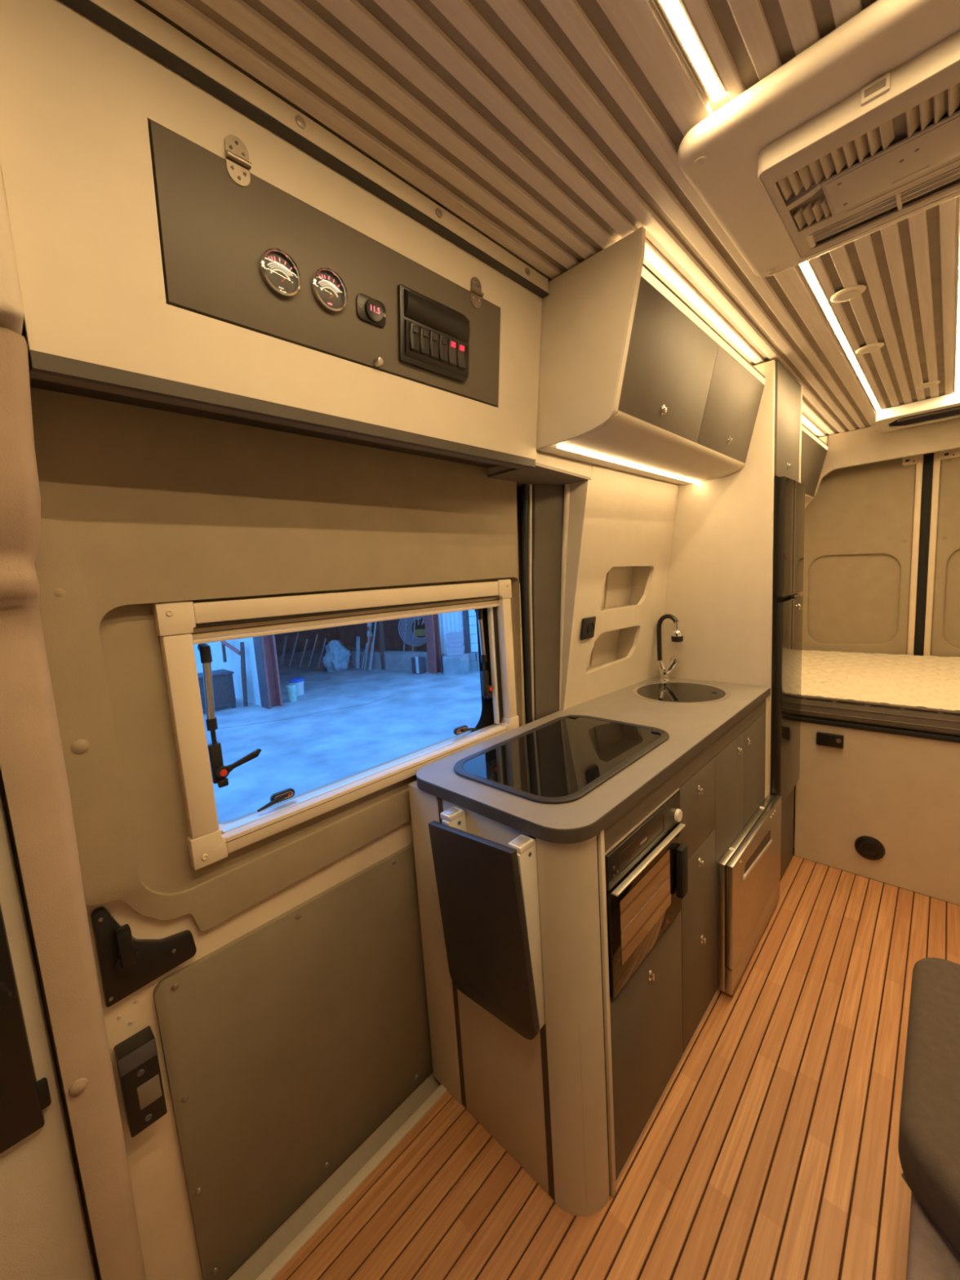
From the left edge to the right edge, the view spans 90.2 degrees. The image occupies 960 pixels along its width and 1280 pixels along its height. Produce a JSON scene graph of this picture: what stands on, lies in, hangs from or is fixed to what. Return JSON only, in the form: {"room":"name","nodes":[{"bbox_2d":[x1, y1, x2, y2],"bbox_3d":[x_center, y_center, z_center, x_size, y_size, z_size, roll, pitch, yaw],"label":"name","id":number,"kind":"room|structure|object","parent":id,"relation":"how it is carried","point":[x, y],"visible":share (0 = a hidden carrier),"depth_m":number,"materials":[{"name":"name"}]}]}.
{"room":"vehicle interior","nodes":[
{"label":"vehicle interior","id":0,"kind":"room"},
{"bbox_2d":[0,730,471,1279],"bbox_3d":[0.321,0.126,1.972,0.025,2.400,4.800,3,10,44],"label":"wall","id":1,"kind":"structure","parent":0,"point":[2,784],"depth_m":0.88,"materials":[{"name":"metal"}]},
{"bbox_2d":[0,164,24,334],"bbox_3d":[-0.718,-0.556,0.445,0.146,0.418,0.380,3,10,44],"label":"trim","id":2,"kind":"structure","parent":1,"relation":"attached to","point":[11,308],"depth_m":0.54,"materials":[{"name":"beige fabric"}]},
{"bbox_2d":[0,788,97,1279],"bbox_3d":[-0.863,0.728,0.580,0.096,1.485,0.528,3,10,44],"label":"door","id":3,"kind":"structure","parent":1,"relation":"attached to","point":[44,1235],"depth_m":0.72,"materials":[{"name":"beige plastic"}]},
{"bbox_2d":[0,327,146,1279],"bbox_3d":[-0.804,0.554,0.526,0.250,1.774,0.679,3,10,44],"label":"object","id":4,"kind":"structure","parent":1,"relation":"attached to","point":[33,764],"depth_m":0.72,"materials":[{"name":"plastic"}]},
{"bbox_2d":[21,321,525,1279],"bbox_3d":[-0.286,0.405,1.265,0.111,2.080,1.284,3,10,44],"label":"door","id":5,"kind":"structure","parent":1,"relation":"in","point":[264,1006],"depth_m":1.00,"materials":[{"name":"paint"}]},
{"bbox_2d":[151,578,519,870],"bbox_3d":[-0.258,0.125,1.293,0.085,0.528,1.006,3,10,44],"label":"window","id":6,"kind":"structure","parent":5,"relation":"attached to","point":[180,626],"depth_m":1.07,"materials":[{"name":"plastic"}]},
{"bbox_2d":[227,1071,440,1279],"bbox_3d":[-0.539,1.410,1.008,0.053,0.046,1.300,3,10,44],"label":"trim","id":7,"kind":"structure","parent":1,"relation":"attached to","point":[289,1230],"depth_m":1.19,"materials":[{"name":"metal"}]},
{"bbox_2d":[255,1084,447,1279],"bbox_3d":[-0.509,1.388,0.974,0.024,0.034,1.300,3,10,44],"label":"trim","id":8,"kind":"structure","parent":1,"relation":"attached to","point":[303,1237],"depth_m":1.16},
{"bbox_2d":[516,484,535,724],"bbox_3d":[0.189,0.366,1.749,0.106,1.816,0.068,3,10,44],"label":"door frame","id":9,"kind":"structure","parent":1,"relation":"attached to","point":[526,494],"depth_m":1.66,"materials":[{"name":"rubber"}]},
{"bbox_2d":[133,0,959,437],"bbox_3d":[1.061,-0.991,1.034,1.720,0.060,4.800,3,10,44],"label":"ceiling","id":10,"kind":"structure","parent":0,"point":[554,131],"depth_m":0.82,"materials":[{"name":"brown wood"}]},
{"bbox_2d":[0,0,548,468],"bbox_3d":[-0.209,-0.650,1.045,0.281,0.454,1.199,3,10,44],"label":"overhead cabinet","id":11,"kind":"object","parent":10,"relation":"attached to","point":[82,82],"visible":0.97,"depth_m":0.68,"materials":[{"name":"beige laminate"}]},
{"bbox_2d":[147,120,500,406],"bbox_3d":[-0.202,-0.661,0.919,0.054,0.255,0.711,3,10,44],"label":"control panel","id":12,"kind":"object","parent":11,"relation":"attached to","point":[237,249],"visible":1,"depth_m":0.82,"materials":[{"name":"grey laminate"}]},
{"bbox_2d":[409,321,419,353],"bbox_3d":[-0.133,-0.614,0.971,0.011,0.053,0.021,3,10,44],"label":"rocker switch","id":13,"kind":"object","parent":12,"relation":"attached to","point":[414,326],"depth_m":0.97,"materials":[{"name":"black plastic"}]},
{"bbox_2d":[419,326,429,357],"bbox_3d":[-0.115,-0.617,0.990,0.011,0.053,0.021,3,10,44],"label":"rocker switch","id":14,"kind":"object","parent":12,"relation":"attached to","point":[424,331],"depth_m":0.99,"materials":[{"name":"black plastic"}]},
{"bbox_2d":[429,330,439,360],"bbox_3d":[-0.097,-0.621,1.008,0.011,0.053,0.021,3,10,44],"label":"rocker switch","id":15,"kind":"object","parent":12,"relation":"attached to","point":[433,335],"depth_m":1.01,"materials":[{"name":"black plastic"}]},
{"bbox_2d":[439,333,448,364],"bbox_3d":[-0.079,-0.624,1.027,0.011,0.053,0.021,3,10,44],"label":"rocker switch","id":16,"kind":"object","parent":12,"relation":"attached to","point":[443,338],"depth_m":1.03,"materials":[{"name":"black plastic"}]},
{"bbox_2d":[448,337,457,367],"bbox_3d":[-0.060,-0.628,1.045,0.011,0.053,0.021,3,10,44],"label":"rocker switch","id":17,"kind":"object","parent":12,"relation":"attached to","point":[452,342],"depth_m":1.04,"materials":[{"name":"black plastic"}]},
{"bbox_2d":[451,341,455,347],"bbox_3d":[-0.058,-0.642,1.041,0.005,0.009,0.011,3,10,44],"label":"lamp","id":18,"kind":"object","parent":12,"relation":"on","point":[453,343],"depth_m":1.04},
{"bbox_2d":[457,342,465,370],"bbox_3d":[-0.042,-0.631,1.064,0.011,0.053,0.021,3,10,44],"label":"rocker switch","id":19,"kind":"object","parent":12,"relation":"attached to","point":[460,345],"depth_m":1.06,"materials":[{"name":"black plastic"}]},
{"bbox_2d":[459,345,464,351],"bbox_3d":[-0.040,-0.646,1.059,0.005,0.009,0.011,3,10,44],"label":"lamp","id":20,"kind":"object","parent":12,"relation":"on","point":[461,347],"depth_m":1.06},
{"bbox_2d":[536,226,765,484],"bbox_3d":[0.616,-0.788,1.565,0.329,0.408,1.046,3,10,44],"label":"upper cabinet","id":21,"kind":"object","parent":10,"relation":"attached to","point":[629,371],"depth_m":1.26,"materials":[{"name":"beige laminate"}]},
{"bbox_2d":[656,0,726,103],"bbox_3d":[0.046,-0.823,0.431,0.023,0.009,0.993,3,10,44],"label":"led strip","id":22,"kind":"object","parent":10,"relation":"attached to","point":[675,12],"visible":1,"depth_m":0.70,"materials":[{"name":"plastic"}]},
{"bbox_2d":[677,0,959,276],"bbox_3d":[0.767,-0.870,0.811,0.670,0.080,0.555,3,10,44],"label":"air conditioner","id":23,"kind":"object","parent":10,"relation":"attached to","point":[856,135],"visible":1,"depth_m":0.80,"materials":[{"name":"beige plastic"}]},
{"bbox_2d":[806,165,959,248],"bbox_3d":[0.848,-0.855,0.896,0.392,0.012,0.060,3,10,44],"label":"outlet","id":24,"kind":"object","parent":23,"relation":"attached to","point":[949,175],"depth_m":0.95,"materials":[{"name":"beige plastic"}]},
{"bbox_2d":[798,260,881,411],"bbox_3d":[1.515,-1.106,1.927,0.023,0.009,2.116,3,10,44],"label":"led strip","id":25,"kind":"object","parent":10,"relation":"attached to","point":[806,268],"visible":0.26,"depth_m":1.57,"materials":[{"name":"plastic"}]},
{"bbox_2d":[830,284,866,302],"bbox_3d":[1.068,-1.003,1.389,0.082,0.006,0.082,3,10,44],"label":"recessed light","id":26,"kind":"object","parent":10,"relation":"in","point":[846,294],"visible":1,"depth_m":1.38,"materials":[{"name":"beige plastic"}]},
{"bbox_2d":[855,342,884,354],"bbox_3d":[1.437,-1.074,1.766,0.082,0.006,0.082,3,10,44],"label":"recessed light","id":27,"kind":"object","parent":10,"relation":"in","point":[870,348],"visible":1,"depth_m":1.76,"materials":[{"name":"beige plastic"}]},
{"bbox_2d":[804,417,959,508],"bbox_3d":[2.615,-1.007,2.634,1.600,0.505,0.035,3,10,44],"label":"trim","id":28,"kind":"structure","parent":10,"relation":"attached to","point":[868,445],"depth_m":2.81,"materials":[{"name":"beige fabric"}]},
{"bbox_2d":[875,391,959,431],"bbox_3d":[2.444,-1.198,2.450,0.630,0.051,0.370,3,10,44],"label":"ceiling vent","id":29,"kind":"object","parent":10,"relation":"in","point":[944,407],"visible":1,"depth_m":2.52,"materials":[{"name":"white plastic"}]},
{"bbox_2d":[915,380,940,388],"bbox_3d":[2.051,-1.167,2.192,0.082,0.006,0.082,3,10,44],"label":"recessed light","id":30,"kind":"object","parent":10,"relation":"in","point":[927,384],"visible":1,"depth_m":2.18,"materials":[{"name":"beige plastic"}]},
{"bbox_2d":[954,198,959,393],"bbox_3d":[1.727,-1.094,1.720,0.024,0.009,2.116,3,10,44],"label":"led strip","id":31,"kind":"object","parent":10,"relation":"attached to","point":[957,380],"visible":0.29,"depth_m":1.67,"materials":[{"name":"plastic"}]},
{"bbox_2d":[955,265,959,392],"bbox_3d":[1.727,-1.094,1.720,0.017,0.009,2.116,3,10,44],"label":"diffuser","id":32,"kind":"object","parent":31,"relation":"attached to","point":[957,320],"depth_m":1.75,"materials":[{"name":"white plastic"}]},
{"bbox_2d":[487,450,679,710],"bbox_3d":[0.449,-0.333,1.817,0.304,1.250,1.048,3,10,44],"label":"wall","id":33,"kind":"structure","parent":0,"point":[621,523],"depth_m":1.85,"materials":[{"name":"beige laminate"}]},
{"bbox_2d":[533,484,570,719],"bbox_3d":[0.273,0.361,1.778,0.165,1.808,0.125,3,10,44],"label":"trim","id":34,"kind":"structure","parent":33,"relation":"attached to","point":[552,501],"depth_m":1.70,"materials":[{"name":"plastic"}]},
{"bbox_2d":[580,616,595,639],"bbox_3d":[0.404,-0.044,1.787,0.023,0.081,0.086,3,10,44],"label":"power socket","id":35,"kind":"object","parent":33,"relation":"attached to","point":[588,626],"visible":1,"depth_m":1.77,"materials":[{"name":"black plastic"}]},
{"bbox_2d":[272,784,959,1279],"bbox_3d":[1.134,1.297,1.395,2.110,0.160,4.900,3,10,44],"label":"floor","id":36,"kind":"structure","parent":0,"point":[771,1152],"depth_m":1.18,"materials":[{"name":"brown wood"}]},
{"bbox_2d":[408,696,768,1216],"bbox_3d":[0.522,0.759,1.681,0.542,0.911,1.430,3,10,44],"label":"base cabinet","id":37,"kind":"object","parent":36,"relation":"on","point":[573,1103],"visible":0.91,"depth_m":1.19,"materials":[{"name":"grey laminate"}]},
{"bbox_2d":[427,806,545,1039],"bbox_3d":[0.009,0.648,1.096,0.275,0.478,0.080,3,10,44],"label":"folding table","id":38,"kind":"object","parent":37,"relation":"attached to","point":[488,894],"visible":1,"depth_m":1.05,"materials":[{"name":"grey laminate"}]},
{"bbox_2d":[416,675,770,844],"bbox_3d":[0.489,0.292,1.620,0.534,0.033,1.436,3,10,44],"label":"countertop","id":39,"kind":"structure","parent":37,"relation":"on","point":[691,728],"depth_m":1.26,"materials":[{"name":"grey laminate"}]},
{"bbox_2d":[453,714,669,804],"bbox_3d":[0.251,0.315,1.386,0.393,0.008,0.625,3,10,44],"label":"cooktop","id":40,"kind":"object","parent":39,"relation":"in","point":[563,759],"visible":1,"depth_m":1.32,"materials":[{"name":"black glass"}]},
{"bbox_2d":[656,613,683,680],"bbox_3d":[0.849,0.034,2.135,0.053,0.302,0.126,-8,8,-29],"label":"tap","id":41,"kind":"object","parent":39,"relation":"on","point":[677,636],"visible":1,"depth_m":2.14,"materials":[{"name":"silver metal"}]},
{"bbox_2d":[657,659,665,671],"bbox_3d":[0.830,0.125,2.179,0.048,0.068,0.033,3,10,44],"label":"socket","id":42,"kind":"object","parent":41,"relation":"attached to","point":[660,664],"depth_m":2.17,"materials":[{"name":"silver metal"}]},
{"bbox_2d":[631,681,731,704],"bbox_3d":[0.813,0.210,1.949,0.372,0.004,0.372,3,10,44],"label":"sink","id":43,"kind":"object","parent":39,"relation":"in","point":[669,692],"visible":1,"depth_m":1.93,"materials":[{"name":"silver metal"}]},
{"bbox_2d":[604,787,679,855],"bbox_3d":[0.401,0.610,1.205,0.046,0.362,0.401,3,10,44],"label":"control panel","id":44,"kind":"object","parent":37,"relation":"in","point":[671,793],"depth_m":1.14,"materials":[{"name":"metal"}]},
{"bbox_2d":[604,791,688,998],"bbox_3d":[0.267,0.606,1.337,0.472,0.354,0.388,3,10,44],"label":"oven","id":45,"kind":"object","parent":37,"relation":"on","point":[646,873],"visible":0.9,"depth_m":1.16,"materials":[{"name":"black glass"}]},
{"bbox_2d":[717,793,781,995],"bbox_3d":[1.032,0.916,1.803,0.053,0.464,0.632,3,10,44],"label":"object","id":46,"kind":"object","parent":37,"relation":"attached to","point":[748,872],"visible":1,"depth_m":1.68,"materials":[{"name":"metal"}]},
{"bbox_2d":[656,360,775,795],"bbox_3d":[0.988,0.027,2.111,0.520,2.195,0.020,3,10,44],"label":"partition panel","id":47,"kind":"object","parent":36,"relation":"on","point":[719,591],"visible":0.26,"depth_m":2.00,"materials":[{"name":"beige laminate"}]},
{"bbox_2d":[779,787,794,881],"bbox_3d":[1.229,0.883,2.336,0.443,0.414,0.394,3,10,44],"label":"drawer unit","id":48,"kind":"object","parent":36,"relation":"on","point":[787,807],"visible":0.11,"depth_m":2.23,"materials":[{"name":"grey laminate"}]},
{"bbox_2d":[769,476,804,805],"bbox_3d":[1.183,0.004,2.214,0.474,1.350,0.394,3,10,44],"label":"fridge","id":49,"kind":"object","parent":36,"relation":"on","point":[788,518],"visible":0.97,"depth_m":1.99,"materials":[{"name":"black plastic"}]},
{"bbox_2d":[773,360,802,483],"bbox_3d":[1.119,-0.878,2.114,0.448,0.421,0.398,3,10,44],"label":"upper cabinet","id":50,"kind":"object","parent":49,"relation":"on","point":[788,392],"visible":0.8,"depth_m":1.94,"materials":[{"name":"grey laminate"}]},
{"bbox_2d":[794,715,959,905],"bbox_3d":[2.326,0.648,2.445,1.725,0.710,1.345,3,10,44],"label":"bed base","id":51,"kind":"object","parent":36,"relation":"on","point":[880,803],"visible":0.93,"depth_m":2.10,"materials":[{"name":"beige laminate"}]},
{"bbox_2d":[854,835,884,860],"bbox_3d":[1.742,0.935,2.142,0.108,0.108,0.025,3,10,44],"label":"air vent","id":52,"kind":"object","parent":51,"relation":"attached to","point":[866,847],"depth_m":2.14,"materials":[{"name":"black plastic"}]},
{"bbox_2d":[800,649,959,736],"bbox_3d":[2.303,0.238,2.393,1.710,0.116,1.321,3,10,44],"label":"mattress","id":53,"kind":"object","parent":51,"relation":"on","point":[922,693],"visible":0.75,"depth_m":2.24,"materials":[{"name":"white fabric"}]},
{"bbox_2d":[897,957,959,1279],"bbox_3d":[0.900,1.074,0.574,0.624,0.515,1.174,3,10,44],"label":"seat","id":54,"kind":"object","parent":36,"relation":"on","point":[929,1144],"visible":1,"depth_m":0.80,"materials":[{"name":"grey fabric"}]},
{"bbox_2d":[808,455,951,655],"bbox_3d":[2.734,-0.208,2.961,2.080,2.305,0.040,3,10,44],"label":"wall","id":55,"kind":"structure","parent":0,"point":[923,455],"depth_m":2.98,"materials":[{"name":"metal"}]},
{"bbox_2d":[797,453,924,655],"bbox_3d":[2.409,-0.376,3.159,0.705,1.750,0.056,3,10,44],"label":"door","id":56,"kind":"structure","parent":55,"relation":"in","point":[862,522],"depth_m":3.08,"materials":[{"name":"beige fabric"}]},
{"bbox_2d":[914,452,933,655],"bbox_3d":[2.696,-0.364,2.916,0.044,1.750,0.015,3,10,44],"label":"door frame","id":57,"kind":"structure","parent":55,"relation":"attached to","point":[928,459],"depth_m":2.89,"materials":[{"name":"black rubber"}]},
{"bbox_2d":[923,448,959,657],"bbox_3d":[3.013,-0.341,2.573,0.890,1.750,0.056,3,10,44],"label":"door","id":58,"kind":"structure","parent":55,"relation":"in","point":[942,621],"depth_m":2.82,"materials":[{"name":"beige plastic"}]},
{"bbox_3d":[1.596,-0.119,3.045,0.160,2.235,1.355,3,10,44],"label":"wall","id":59,"kind":"structure","parent":0,"visible":0},
{"bbox_2d":[800,423,827,505],"bbox_3d":[1.663,-0.997,2.700,0.314,0.410,1.182,3,10,44],"label":"upper cabinet","id":60,"kind":"object","parent":59,"relation":"attached to","point":[814,448],"visible":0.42,"depth_m":2.81,"materials":[{"name":"beige laminate"}]},
{"label":"outside","id":61,"kind":"structure","parent":0,"visible":0},
{"bbox_2d":[202,615,481,822],"bbox_3d":[-6.071,0.854,13.193,33.000,0.204,34.000,3,10,44],"label":"ground","id":62,"kind":"structure","parent":61,"point":[351,721],"depth_m":7.11,"materials":[{"name":"concrete"}]},
{"bbox_2d":[197,669,235,710],"bbox_3d":[-4.814,0.925,8.544,0.560,0.660,0.690,3,10,44],"label":"crate","id":63,"kind":"object","parent":62,"relation":"on","point":[224,691],"visible":0.54,"depth_m":8.45,"materials":[{"name":"metal"}]},
{"bbox_2d":[220,640,248,706],"bbox_3d":[-4.561,0.554,8.918,0.952,1.272,0.140,3,10,44],"label":"frame","id":64,"kind":"object","parent":62,"relation":"on","point":[242,652],"visible":0.87,"depth_m":8.62,"materials":[{"name":"red metal"}]},
{"bbox_2d":[280,635,287,665],"bbox_3d":[-5.435,0.290,13.276,0.080,0.788,0.282,1,9,33],"label":"plank","id":65,"kind":"object","parent":62,"relation":"on","point":[286,637],"visible":1,"depth_m":13.26,"materials":[{"name":"wood"}]},
{"bbox_2d":[285,684,297,702],"bbox_3d":[-3.478,0.980,8.861,0.194,0.300,0.194,3,10,44],"label":"bucket","id":66,"kind":"object","parent":62,"relation":"on","point":[291,689],"visible":1,"depth_m":8.80,"materials":[{"name":"white plastic"}]},
{"bbox_2d":[288,632,298,666],"bbox_3d":[-5.028,0.255,12.940,0.346,0.888,0.080,-5,7,-7],"label":"plank","id":67,"kind":"object","parent":62,"relation":"on","point":[297,635],"visible":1,"depth_m":12.91,"materials":[{"name":"wood"}]},
{"bbox_2d":[288,677,304,695],"bbox_3d":[-3.578,0.913,9.371,0.280,0.320,0.280,3,10,44],"label":"bucket","id":68,"kind":"object","parent":62,"relation":"on","point":[300,682],"visible":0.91,"depth_m":9.29,"materials":[{"name":"white plastic"}]},
{"bbox_2d":[299,639,307,666],"bbox_3d":[-4.709,0.340,12.784,0.288,0.718,0.070,-7,8,-27],"label":"plank","id":69,"kind":"object","parent":62,"relation":"on","point":[306,639],"visible":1,"depth_m":12.76,"materials":[{"name":"wood"}]},
{"bbox_2d":[308,634,317,666],"bbox_3d":[-4.378,0.286,12.562,0.323,0.838,0.070,-5,7,-13],"label":"plank","id":70,"kind":"object","parent":62,"relation":"on","point":[317,634],"visible":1,"depth_m":12.53,"materials":[{"name":"wood"}]},
{"bbox_2d":[317,638,326,667],"bbox_3d":[-4.097,0.339,12.395,0.295,0.738,0.070,-7,8,-23],"label":"plank","id":71,"kind":"object","parent":62,"relation":"on","point":[325,638],"visible":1,"depth_m":12.37,"materials":[{"name":"wood"}]},
{"bbox_2d":[321,640,351,671],"bbox_3d":[-3.506,0.367,11.810,0.569,0.784,0.642,-2,7,16],"label":"tarpaulin","id":72,"kind":"object","parent":62,"relation":"on","point":[336,658],"visible":1,"depth_m":11.64,"materials":[{"name":"white fabric"}]},
{"bbox_2d":[193,609,479,709],"bbox_3d":[-3.957,-1.210,12.071,9.023,3.900,6.100,3,10,44],"label":"shed","id":73,"kind":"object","parent":62,"relation":"on","point":[262,672],"visible":0.14,"depth_m":10.66,"materials":[{"name":"wood"}]},
{"bbox_2d":[364,622,377,652],"bbox_3d":[-2.738,-0.127,11.870,0.260,0.810,0.220,3,10,44],"label":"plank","id":74,"kind":"object","parent":73,"relation":"on","point":[368,624],"visible":0.55,"depth_m":11.82,"materials":[{"name":"white wood"}]},
{"bbox_2d":[408,617,426,643],"bbox_3d":[-1.487,-0.398,12.301,0.660,0.940,0.038,-5,7,-8],"label":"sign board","id":75,"kind":"object","parent":73,"relation":"attached to","point":[420,629],"visible":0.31,"depth_m":12.29,"materials":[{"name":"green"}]},
{"bbox_2d":[414,629,426,635],"bbox_3d":[-1.526,-0.193,12.305,0.384,0.178,0.006,-5,7,-8],"label":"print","id":76,"kind":"object","parent":75,"relation":"attached to","point":[417,632],"depth_m":12.30},
{"bbox_2d":[355,636,359,668],"bbox_3d":[-3.017,0.314,11.839,0.090,0.784,0.172,-1,8,20],"label":"plank","id":77,"kind":"object","parent":62,"relation":"on","point":[357,638],"visible":1,"depth_m":11.82,"materials":[{"name":"grey wood"}]},
{"bbox_2d":[361,642,367,669],"bbox_3d":[-2.830,0.393,11.720,0.199,0.636,0.080,-5,7,-10],"label":"plank","id":78,"kind":"object","parent":62,"relation":"on","point":[366,642],"visible":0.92,"depth_m":11.68,"materials":[{"name":"wood"}]},
{"bbox_2d":[364,622,372,669],"bbox_3d":[-2.707,0.095,11.613,0.311,1.235,0.100,-4,7,0],"label":"plank","id":79,"kind":"object","parent":62,"relation":"on","point":[371,624],"visible":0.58,"depth_m":11.59,"materials":[{"name":"wood"}]},
{"bbox_2d":[368,642,372,670],"bbox_3d":[-2.648,0.387,11.590,0.171,0.655,0.090,-6,8,-21],"label":"plank","id":80,"kind":"object","parent":62,"relation":"on","point":[371,642],"visible":0.88,"depth_m":11.56,"materials":[{"name":"wood"}]},
{"bbox_2d":[369,622,376,670],"bbox_3d":[-2.561,0.146,11.451,0.261,1.155,0.090,-6,7,-14],"label":"plank","id":81,"kind":"object","parent":62,"relation":"on","point":[375,622],"visible":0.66,"depth_m":11.41,"materials":[{"name":"wood"}]},
{"bbox_2d":[402,617,407,651],"bbox_3d":[-1.861,-0.062,11.828,0.252,1.384,0.070,-6,8,-19],"label":"plank","id":82,"kind":"object","parent":62,"relation":"on","point":[403,650],"visible":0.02,"depth_m":11.81,"materials":[{"name":"wood"}]},
{"bbox_2d":[398,615,426,646],"bbox_3d":[-1.512,-0.288,11.515,0.893,0.910,0.202,-7,8,-25],"label":"coil","id":83,"kind":"object","parent":62,"relation":"on","point":[418,642],"visible":0.52,"depth_m":11.41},
{"bbox_2d":[411,620,415,651],"bbox_3d":[-1.639,-0.130,11.852,0.252,1.484,0.070,-6,8,-19],"label":"plank","id":84,"kind":"object","parent":62,"relation":"on","point":[414,627],"visible":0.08,"depth_m":11.82,"materials":[{"name":"wood"}]},
{"bbox_2d":[411,656,425,674],"bbox_3d":[-1.398,0.553,10.789,0.262,0.400,0.190,3,10,44],"label":"metal box","id":85,"kind":"object","parent":62,"relation":"on","point":[418,667],"visible":1,"depth_m":10.71,"materials":[{"name":"metal"}]},
{"bbox_2d":[442,653,470,675],"bbox_3d":[-0.515,0.529,10.525,0.530,0.400,0.340,-3,7,8],"label":"plinth block","id":86,"kind":"object","parent":62,"relation":"on","point":[452,664],"visible":1,"depth_m":10.36,"materials":[{"name":"concrete"}]},
{"bbox_2d":[447,649,464,655],"bbox_3d":[-0.532,0.277,10.524,0.340,0.092,0.240,-3,7,8],"label":"block","id":87,"kind":"object","parent":86,"relation":"on","point":[460,652],"visible":0.86,"depth_m":10.41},
{"bbox_2d":[447,644,464,651],"bbox_3d":[-0.523,0.181,10.510,0.340,0.092,0.240,-3,7,8],"label":"block","id":88,"kind":"object","parent":87,"relation":"on","point":[453,648],"visible":0.86,"depth_m":10.40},
{"bbox_2d":[446,641,463,647],"bbox_3d":[-0.544,0.087,10.500,0.340,0.092,0.240,-3,7,8],"label":"block","id":89,"kind":"object","parent":88,"relation":"on","point":[448,644],"visible":0.79,"depth_m":10.39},
{"bbox_2d":[446,636,464,642],"bbox_3d":[-0.535,-0.009,10.486,0.340,0.092,0.240,-3,7,8],"label":"block","id":90,"kind":"object","parent":89,"relation":"on","point":[457,639],"visible":0.86,"depth_m":10.37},
{"bbox_2d":[445,631,462,638],"bbox_3d":[-0.556,-0.103,10.476,0.340,0.092,0.240,-3,7,8],"label":"block","id":91,"kind":"object","parent":90,"relation":"on","point":[449,635],"visible":1,"depth_m":10.37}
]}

